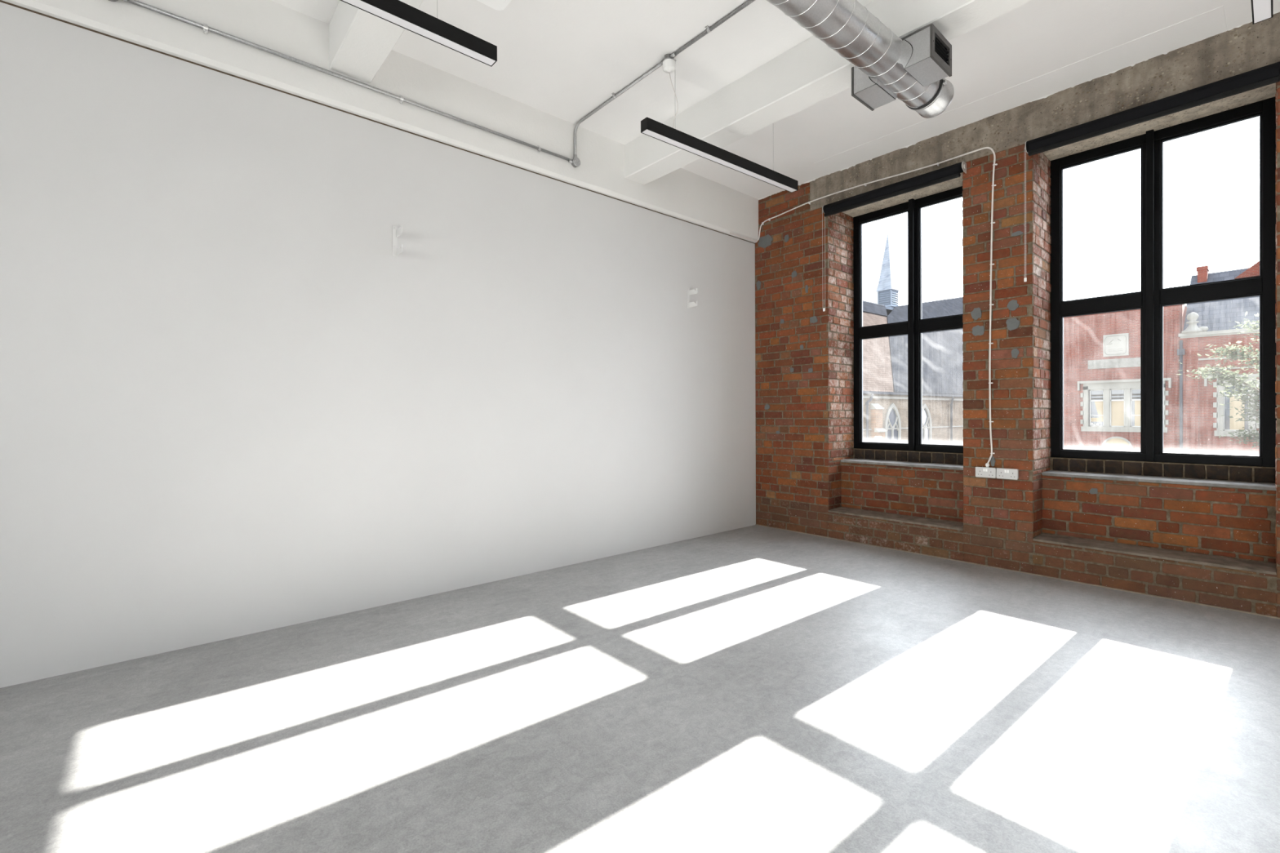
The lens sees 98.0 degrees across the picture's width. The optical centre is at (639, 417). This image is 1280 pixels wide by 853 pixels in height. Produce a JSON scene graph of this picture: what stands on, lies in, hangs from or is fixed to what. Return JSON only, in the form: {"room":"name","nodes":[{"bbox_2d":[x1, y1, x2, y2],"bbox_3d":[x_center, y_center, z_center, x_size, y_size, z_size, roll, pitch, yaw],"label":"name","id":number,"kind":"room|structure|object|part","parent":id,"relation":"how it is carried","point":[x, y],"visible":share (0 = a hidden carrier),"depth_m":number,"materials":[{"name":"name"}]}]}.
{"room":"empty loft room","nodes":[
{"label":"empty loft room","id":0,"kind":"room"},
{"bbox_2d":[0,1,755,688],"bbox_3d":[-2.376,-0.340,3.276,9.494,3.171,0.300,-1,0,-41],"label":"wall","id":1,"kind":"structure","parent":0,"point":[229,408],"depth_m":3.37,"materials":[{"name":"white paint"}]},
{"bbox_2d":[0,0,754,243],"bbox_3d":[-2.351,-1.932,3.232,9.494,0.012,0.197,-1,0,-41],"label":"trim","id":2,"kind":"structure","parent":1,"relation":"attached to","point":[1,1],"depth_m":3.37,"materials":[{"name":"white paint"}]},
{"bbox_2d":[392,225,402,257],"bbox_3d":[-1.601,-1.178,3.677,0.032,0.205,0.112,-1,0,-41],"label":"wall hook","id":3,"kind":"object","parent":1,"relation":"attached to","point":[397,232],"visible":1,"depth_m":3.71,"materials":[{"name":"white plastic"}]},
{"bbox_3d":[-1.636,-1.178,3.718,0.032,0.205,0.004,-1,0,-41],"label":"plate","id":4,"kind":"part","parent":3,"relation":"part of","materials":[{"name":"white"}]},
{"bbox_2d":[687,287,697,308],"bbox_3d":[0.522,-1.196,5.526,0.032,0.205,0.112,-1,0,-41],"label":"wall hook","id":5,"kind":"object","parent":1,"relation":"attached to","point":[693,291],"visible":1,"depth_m":5.55,"materials":[{"name":"white"}]},
{"bbox_3d":[0.486,-1.197,5.567,0.032,0.205,0.004,-1,0,-41],"label":"plate","id":6,"kind":"part","parent":5,"relation":"part of","materials":[{"name":"white"}]},
{"bbox_2d":[0,524,1279,852],"bbox_3d":[0.413,1.346,0.402,10.300,0.200,8.300,-1,0,-41],"label":"floor","id":7,"kind":"structure","parent":0,"point":[755,688],"depth_m":2.26,"materials":[{"name":"concrete"}]},
{"bbox_2d":[2,0,1279,243],"bbox_3d":[0.396,-2.283,0.384,10.300,0.695,8.300,-1,0,-41],"label":"ceiling","id":8,"kind":"structure","parent":0,"point":[758,86],"depth_m":3.71,"materials":[{"name":"white paint"}]},
{"bbox_2d":[108,0,580,167],"bbox_3d":[-2.821,-2.099,2.595,6.151,0.100,0.044,-1,0,-41],"label":"conduit","id":9,"kind":"object","parent":8,"relation":"attached to","point":[575,162],"visible":1,"depth_m":3.41,"materials":[{"name":"silver metal"}]},
{"bbox_2d":[340,0,497,66],"bbox_3d":[-1.368,-2.131,2.391,1.600,0.563,0.064,-1,0,-41],"label":"linear pendant light","id":10,"kind":"object","parent":8,"relation":"hanging from","point":[399,13],"visible":1,"depth_m":2.68,"materials":[{"name":"black metal"}]},
{"bbox_2d":[477,0,511,10],"bbox_3d":[-0.840,-2.409,3.105,0.290,0.018,0.290,-1,0,-41],"label":"ceiling fitting","id":11,"kind":"object","parent":8,"relation":"attached to","point":[499,5],"visible":1,"depth_m":3.23,"materials":[{"name":"white plastic"}]},
{"bbox_2d":[573,0,755,154],"bbox_3d":[0.691,-2.297,3.169,0.075,0.258,3.785,-1,0,-41],"label":"conduit","id":12,"kind":"object","parent":8,"relation":"attached to","point":[668,55],"visible":0.84,"depth_m":3.72,"materials":[{"name":"silver metal"}]},
{"bbox_2d":[640,58,798,192],"bbox_3d":[0.655,-2.148,4.105,1.603,0.563,0.086,0,0,-38],"label":"linear pendant light","id":13,"kind":"object","parent":8,"relation":"hanging from","point":[651,127],"visible":0.89,"depth_m":3.95,"materials":[{"name":"black metal"}]},
{"bbox_3d":[0.225,-2.141,3.761,0.070,0.401,0.015,0,0,-23],"label":"flex cord","id":14,"kind":"part","parent":13,"relation":"part of","materials":[{"name":"white plastic"}]},
{"bbox_2d":[642,128,795,191],"bbox_3d":[0.653,-1.871,4.110,1.594,0.006,0.053,0,0,-38],"label":"diffuser","id":15,"kind":"object","parent":13,"relation":"attached to","point":[658,134],"depth_m":4.02,"materials":[{"name":"white plastic"}]},
{"bbox_2d":[766,0,954,118],"bbox_3d":[-1.211,-2.133,1.007,7.916,0.546,0.472,0,0,-39],"label":"spiral duct","id":16,"kind":"object","parent":8,"relation":"hanging from","point":[913,70],"visible":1,"depth_m":2.97,"materials":[{"name":"silver metal"}]},
{"bbox_3d":[1.335,-1.965,3.333,0.253,0.163,0.012,-1,0,-41],"label":"frame","id":17,"kind":"part","parent":16,"relation":"part of","materials":[{"name":"silver metal"}]},
{"bbox_3d":[1.617,-1.967,2.986,0.263,0.168,0.012,-1,0,-41],"label":"frame","id":18,"kind":"part","parent":16,"relation":"part of","materials":[{"name":"silver metal"}]},
{"bbox_2d":[1251,0,1272,24],"bbox_3d":[2.332,-2.146,2.098,1.599,0.563,0.064,-1,0,-41],"label":"linear pendant light","id":19,"kind":"object","parent":8,"relation":"hanging from","point":[1261,10],"visible":1,"depth_m":2.56,"materials":[{"name":"black metal"}]},
{"bbox_2d":[754,12,1279,617],"bbox_3d":[3.990,-0.614,3.648,0.615,3.657,8.103,-1,0,-41],"label":"wall","id":20,"kind":"structure","parent":0,"point":[1199,533],"depth_m":4.47,"materials":[{"name":"brick"}]},
{"bbox_2d":[729,146,997,467],"bbox_3d":[1.918,-0.910,5.198,0.500,2.633,2.350,-1,0,-41],"label":"power cable","id":21,"kind":"object","parent":20,"relation":"attached to","point":[987,464],"visible":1,"depth_m":4.50,"materials":[{"name":"white plastic"}]},
{"bbox_2d":[822,160,966,311],"bbox_3d":[2.267,-1.591,5.094,0.109,1.056,1.300,-1,0,-41],"label":"roller blind","id":22,"kind":"object","parent":20,"relation":"attached to","point":[953,171],"visible":1,"depth_m":4.99,"materials":[{"name":"black fabric"}]},
{"bbox_3d":[1.840,-1.576,5.570,0.025,0.998,0.011,0,0,22],"label":"pull chain","id":23,"kind":"part","parent":22,"relation":"part of","materials":[{"name":"white metal"}]},
{"bbox_3d":[2.579,0.448,5.381,0.256,0.027,1.239,-1,0,-41],"label":"window sill","id":24,"kind":"part","parent":20,"relation":"part of","materials":[{"name":"concrete"}]},
{"bbox_2d":[853,186,963,453],"bbox_3d":[2.698,-0.906,5.482,0.120,2.474,1.243,-1,0,-41],"label":"window","id":25,"kind":"structure","parent":20,"relation":"in","point":[915,326],"depth_m":5.46,"materials":[{"name":"black metal"}]},
{"bbox_2d":[975,466,996,478],"bbox_3d":[2.817,0.446,4.528,0.054,0.083,0.146,-1,0,-41],"label":"outlet","id":26,"kind":"object","parent":20,"relation":"attached to","point":[981,472],"visible":1,"depth_m":4.51,"materials":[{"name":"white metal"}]},
{"bbox_2d":[996,467,1018,479],"bbox_3d":[2.916,0.446,4.414,0.054,0.083,0.146,-1,0,-41],"label":"outlet","id":27,"kind":"object","parent":20,"relation":"attached to","point":[1004,473],"visible":1,"depth_m":4.40,"materials":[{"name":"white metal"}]},
{"bbox_2d":[755,524,1279,619],"bbox_3d":[3.872,1.213,3.349,0.018,0.007,7.800,-1,0,-41],"label":"trim","id":28,"kind":"structure","parent":20,"relation":"attached to","point":[1274,617],"depth_m":4.19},
{"bbox_2d":[1023,61,1279,281],"bbox_3d":[3.399,-1.581,3.795,0.109,1.074,1.322,-1,0,-41],"label":"roller blind","id":29,"kind":"object","parent":20,"relation":"attached to","point":[1268,74],"visible":1,"depth_m":3.69,"materials":[{"name":"black fabric"}]},
{"bbox_3d":[2.963,-1.569,4.280,0.012,1.011,0.004,0,0,4],"label":"pull chain","id":30,"kind":"part","parent":29,"relation":"part of","materials":[{"name":"white metal"}]},
{"bbox_3d":[3.718,0.449,4.074,0.256,0.027,1.238,-1,0,-41],"label":"window sill","id":31,"kind":"part","parent":20,"relation":"part of","materials":[{"name":"concrete"}]},
{"bbox_2d":[1050,96,1276,466],"bbox_3d":[3.836,-0.905,4.176,0.120,2.474,1.242,-1,0,-41],"label":"window","id":32,"kind":"structure","parent":20,"relation":"in","point":[1152,298],"depth_m":4.13,"materials":[{"name":"black metal"}]},
{"label":"outside","id":33,"kind":"structure","parent":0,"visible":0},
{"bbox_3d":[35.500,5.664,36.077,89.380,0.300,120.000,-1,0,-41],"label":"ground","id":34,"kind":"structure","parent":33,"visible":0},
{"bbox_2d":[862,231,963,444],"bbox_3d":[15.857,-3.503,35.477,48.526,18.220,12.860,-1,0,-41],"label":"church","id":35,"kind":"structure","parent":34,"relation":"on","point":[885,359],"depth_m":31.17,"materials":[{"name":"stone"}]},
{"bbox_3d":[12.524,1.980,27.685,1.120,4.960,0.044,0,0,-37],"label":"leaded glass","id":36,"kind":"part","parent":35,"relation":"part of","materials":[{"name":"blue"}]},
{"bbox_3d":[15.102,1.958,29.632,1.120,4.960,0.044,0,0,-37],"label":"leaded glass","id":37,"kind":"part","parent":35,"relation":"part of","materials":[{"name":"blue"}]},
{"bbox_2d":[1063,261,1259,455],"bbox_3d":[24.536,-0.532,22.794,9.280,12.320,12.420,-1,0,-41],"label":"school building","id":38,"kind":"structure","parent":34,"relation":"on","point":[1102,351],"depth_m":21.71,"materials":[{"name":"red brick"}]},
{"bbox_3d":[18.818,-0.386,22.913,0.050,1.520,0.470,-1,0,-41],"label":"sash","id":39,"kind":"part","parent":38,"relation":"part of","materials":[{"name":"grey"}]},
{"bbox_2d":[1091,400,1102,422],"bbox_3d":[18.840,-0.259,22.932,0.008,0.864,0.470,-1,0,-41],"label":"window blind","id":40,"kind":"object","parent":38,"relation":"hanging from","point":[1096,406],"depth_m":22.93,"materials":[{"name":"beige fabric"}]},
{"bbox_3d":[18.848,-0.387,22.939,0.010,1.520,0.470,-1,0,-41],"label":"glass","id":41,"kind":"part","parent":38,"relation":"part of","materials":[{"name":"blue"}]},
{"bbox_3d":[19.168,-2.175,22.294,0.110,0.360,1.920,-1,0,-41],"label":"carved panel","id":42,"kind":"part","parent":38,"relation":"part of","materials":[{"name":"stone"}]},
{"bbox_3d":[19.171,3.210,22.368,0.180,4.890,0.940,-1,0,-41],"label":"doorway","id":43,"kind":"part","parent":38,"relation":"part of","materials":[{"name":"stone"}]},
{"bbox_3d":[19.243,-0.386,22.424,0.050,1.520,0.465,-1,0,-41],"label":"sash","id":44,"kind":"part","parent":38,"relation":"part of","materials":[{"name":"grey"}]},
{"bbox_3d":[19.263,3.424,22.448,0.060,4.460,0.820,-1,0,-41],"label":"door","id":45,"kind":"part","parent":38,"relation":"part of","materials":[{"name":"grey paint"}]},
{"bbox_2d":[1111,400,1124,426],"bbox_3d":[19.266,-0.143,22.445,0.008,1.034,0.465,-1,0,-41],"label":"window blind","id":46,"kind":"object","parent":38,"relation":"hanging from","point":[1117,406],"depth_m":22.44,"materials":[{"name":"beige fabric"}]},
{"bbox_3d":[19.273,-0.386,22.451,0.010,1.520,0.465,-1,0,-41],"label":"glass","id":47,"kind":"part","parent":38,"relation":"part of","materials":[{"name":"blue"}]},
{"bbox_3d":[19.225,-1.315,22.185,0.180,0.380,2.840,-1,0,-41],"label":"label mould","id":48,"kind":"part","parent":38,"relation":"part of","materials":[{"name":"stone"}]},
{"bbox_3d":[19.659,-0.386,21.947,0.050,1.520,0.470,-1,0,-41],"label":"sash","id":49,"kind":"part","parent":38,"relation":"part of","materials":[{"name":"grey glass"}]},
{"bbox_3d":[19.689,-0.386,21.974,0.010,1.520,0.470,-1,0,-41],"label":"glass","id":50,"kind":"part","parent":38,"relation":"part of","materials":[{"name":"blue"}]},
{"bbox_2d":[1134,400,1140,426],"bbox_3d":[19.689,-0.158,21.959,0.008,1.064,0.258,-1,0,-41],"label":"window blind","id":51,"kind":"object","parent":38,"relation":"hanging from","point":[1137,403],"depth_m":21.99,"materials":[{"name":"beige fabric"}]},
{"bbox_3d":[21.218,-1.333,19.897,0.180,0.380,1.470,-1,0,-41],"label":"label mould","id":52,"kind":"part","parent":38,"relation":"part of","materials":[{"name":"stone"}]},
{"bbox_3d":[21.420,-0.344,19.987,0.010,1.640,0.650,-1,0,-41],"label":"glass","id":53,"kind":"part","parent":38,"relation":"part of","materials":[{"name":"blue"}]},
{"bbox_3d":[21.390,-0.344,19.961,0.050,1.640,0.650,-1,0,-41],"label":"sash","id":54,"kind":"part","parent":38,"relation":"part of","materials":[{"name":"grey"}]},
{"bbox_2d":[1230,395,1244,429],"bbox_3d":[21.423,-0.164,19.968,0.008,1.279,0.358,-1,0,-41],"label":"window blind","id":55,"kind":"object","parent":38,"relation":"hanging from","point":[1238,424],"depth_m":19.98,"materials":[{"name":"beige fabric"}]},
{"bbox_2d":[1177,311,1259,450],"bbox_3d":[16.866,1.421,14.339,4.464,8.577,1.511,0,0,41],"label":"tree","id":56,"kind":"object","parent":34,"relation":"on","point":[1250,386],"visible":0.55,"depth_m":14.91,"materials":[{"name":"green plant"}]}
]}

